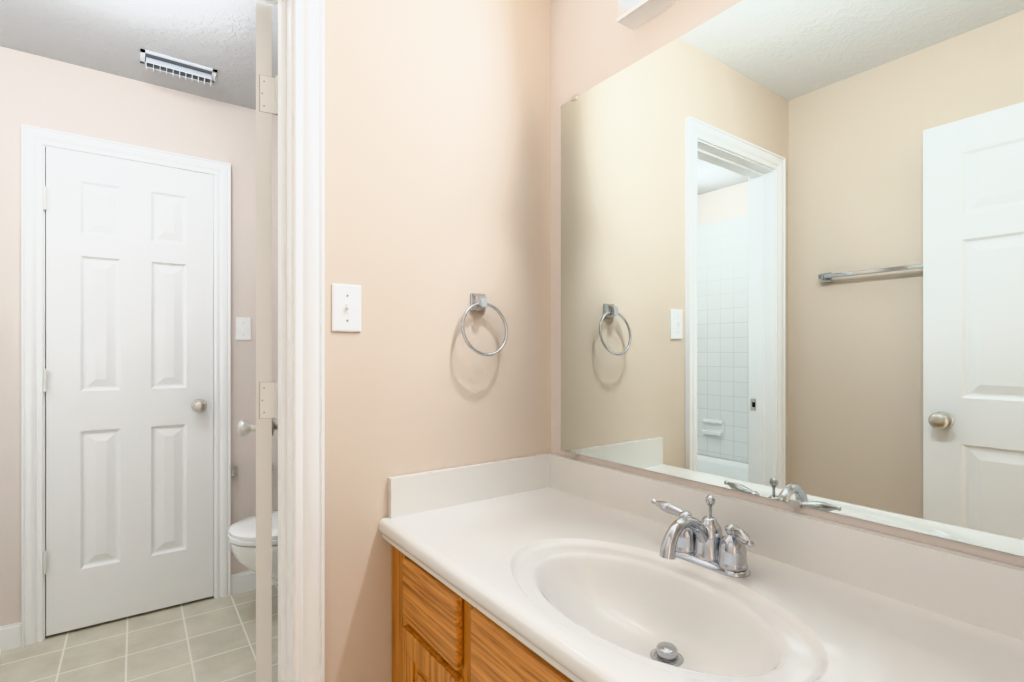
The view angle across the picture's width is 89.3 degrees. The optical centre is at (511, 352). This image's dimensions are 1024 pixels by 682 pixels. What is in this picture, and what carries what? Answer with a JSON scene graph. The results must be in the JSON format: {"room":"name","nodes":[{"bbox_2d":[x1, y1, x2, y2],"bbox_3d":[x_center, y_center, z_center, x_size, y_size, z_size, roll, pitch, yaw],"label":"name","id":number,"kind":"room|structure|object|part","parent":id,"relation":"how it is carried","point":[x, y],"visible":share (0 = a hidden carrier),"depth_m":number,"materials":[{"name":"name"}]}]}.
{"room":"bathroom","nodes":[
{"label":"bathroom","id":0,"kind":"room"},
{"bbox_2d":[0,584,277,681],"bbox_3d":[-0.831,1.220,0.903,3.000,0.060,5.510,0,0,-36],"label":"floor","id":1,"kind":"structure","parent":0,"point":[210,639],"depth_m":2.08,"materials":[{"name":"tile"}]},
{"bbox_2d":[228,510,277,580],"bbox_3d":[-0.905,0.797,2.413,0.736,0.785,0.490,0,0,-36],"label":"toilet","id":2,"kind":"object","parent":1,"relation":"on","point":[242,536],"visible":0.15,"depth_m":2.16,"materials":[{"name":"white ceramic"}]},
{"bbox_2d":[378,453,1023,681],"bbox_3d":[0.299,0.738,0.905,0.564,0.905,1.381,0,0,-36],"label":"bathroom vanity","id":3,"kind":"object","parent":1,"relation":"on","point":[549,567],"visible":1,"depth_m":0.97,"materials":[{"name":"brown wood"}]},
{"bbox_2d":[651,494,754,578],"bbox_3d":[0.341,0.351,1.003,0.176,0.132,0.251,0,0,-36],"label":"faucet","id":4,"kind":"object","parent":3,"relation":"on","point":[691,547],"depth_m":1.00,"materials":[{"name":"silver metal"}]},
{"bbox_3d":[0.091,0.556,0.757,0.018,0.148,1.170,0,0,-36],"label":"drawer","id":5,"kind":"part","parent":3,"relation":"part of","materials":[{"name":"brown wood"}]},
{"bbox_3d":[0.091,0.859,0.757,0.018,0.423,1.170,0,0,-36],"label":"door","id":6,"kind":"part","parent":3,"relation":"part of","materials":[{"name":"brown wood"}]},
{"bbox_2d":[0,0,277,114],"bbox_3d":[-1.667,-1.250,2.054,3.000,0.060,2.665,0,0,-36],"label":"ceiling","id":7,"kind":"structure","parent":0,"point":[113,37],"depth_m":2.00,"materials":[{"name":"grey paint"}]},
{"bbox_2d":[140,49,216,85],"bbox_3d":[-1.418,-1.190,2.210,0.270,0.060,0.115,0,0,-36],"label":"ceiling vent","id":8,"kind":"object","parent":7,"relation":"in","point":[168,64],"visible":1,"depth_m":2.19,"materials":[{"name":"silver metal"}]},
{"bbox_2d":[0,0,547,681],"bbox_3d":[-0.481,-0.015,1.266,1.397,2.410,0.115,0,0,-36],"label":"wall","id":9,"kind":"structure","parent":0,"point":[442,160],"depth_m":1.44,"materials":[{"name":"beige paint"}]},
{"bbox_2d":[0,622,20,651],"bbox_3d":[-2.112,1.143,2.010,0.307,0.095,0.013,0,0,-36],"label":"baseboard","id":10,"kind":"structure","parent":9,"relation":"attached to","point":[10,634],"depth_m":2.08,"materials":[{"name":"white paint"}]},
{"bbox_2d":[43,186,46,573],"bbox_3d":[-1.935,0.115,2.152,0.012,1.596,0.047,0,0,-36],"label":"closet door hinges","id":11,"kind":"object","parent":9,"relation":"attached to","point":[44,381],"visible":1,"depth_m":2.13,"materials":[{"name":"white paint"}]},
{"bbox_2d":[46,147,213,635],"bbox_3d":[-1.696,0.163,2.342,0.606,2.030,0.169,0,0,-36],"label":"closet door","id":12,"kind":"structure","parent":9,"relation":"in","point":[130,389],"depth_m":2.31,"materials":[{"name":"white paint"}]},
{"bbox_3d":[-1.489,0.255,2.492,0.093,0.064,0.169,0,0,-36],"label":"knob","id":13,"kind":"part","parent":12,"relation":"part of","materials":[{"name":"silver metal"}]},
{"bbox_2d":[21,0,324,681],"bbox_3d":[-0.783,0.136,1.045,0.748,2.109,0.159,0,0,-36],"label":"trim","id":14,"kind":"structure","parent":9,"relation":"attached to","point":[301,340],"depth_m":1.13,"materials":[{"name":"white paint"}]},
{"bbox_2d":[236,317,250,339],"bbox_3d":[-1.331,-0.115,2.574,0.070,0.114,0.016,0,0,-36],"label":"light switch","id":15,"kind":"object","parent":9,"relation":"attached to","point":[243,328],"visible":1,"depth_m":2.58,"materials":[{"name":"white plastic"}]},
{"bbox_2d":[231,466,272,475],"bbox_3d":[-1.291,0.585,2.577,0.194,0.044,0.059,0,0,-36],"label":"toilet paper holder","id":16,"kind":"object","parent":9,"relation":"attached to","point":[234,471],"visible":0.58,"depth_m":2.52,"materials":[{"name":"white metal"}]},
{"bbox_2d":[231,570,277,594],"bbox_3d":[-1.115,1.143,2.734,0.651,0.095,0.013,0,0,-36],"label":"baseboard","id":17,"kind":"structure","parent":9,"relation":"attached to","point":[241,582],"depth_m":2.57,"materials":[{"name":"white paint"}]},
{"bbox_2d":[238,2,277,681],"bbox_3d":[-0.734,0.163,1.541,0.169,2.030,0.614,0,0,-25],"label":"door","id":18,"kind":"structure","parent":9,"relation":"in","point":[265,427],"depth_m":1.27,"materials":[{"name":"white paint"}]},
{"bbox_3d":[-0.844,0.255,1.777,0.169,0.064,0.093,0,0,-25],"label":"knob","id":19,"kind":"part","parent":18,"relation":"part of","materials":[{"name":"silver metal"}]},
{"bbox_2d":[332,283,360,331],"bbox_3d":[-0.395,-0.106,1.246,0.070,0.114,0.016,0,0,-36],"label":"light switch","id":20,"kind":"object","parent":9,"relation":"attached to","point":[346,307],"visible":1,"depth_m":1.25,"materials":[{"name":"white plastic"}]},
{"bbox_2d":[461,293,507,355],"bbox_3d":[-0.080,-0.077,1.453,0.154,0.176,0.051,0,0,-36],"label":"towel ring","id":21,"kind":"object","parent":9,"relation":"attached to","point":[478,302],"visible":1,"depth_m":1.45,"materials":[{"name":"silver metal"}]},
{"bbox_2d":[548,0,1023,567],"bbox_3d":[0.446,-0.015,1.283,0.115,2.410,4.425,0,0,-36],"label":"wall","id":22,"kind":"structure","parent":0,"point":[587,45],"depth_m":1.48,"materials":[{"name":"beige paint"}]},
{"bbox_2d":[617,0,679,29],"bbox_3d":[0.474,-0.903,1.000,0.170,0.120,0.767,0,0,-36],"label":"sconce","id":23,"kind":"object","parent":22,"relation":"attached to","point":[633,14],"visible":1,"depth_m":1.29,"materials":[{"name":"silver metal"}]},
{"bbox_2d":[561,0,1023,555],"bbox_3d":[0.535,-0.227,1.054,0.008,1.065,1.309,0,0,-36],"label":"mirror","id":24,"kind":"object","parent":22,"relation":"attached to","point":[793,252],"visible":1,"depth_m":0.99,"materials":[{"name":"clear glass"}]}
]}

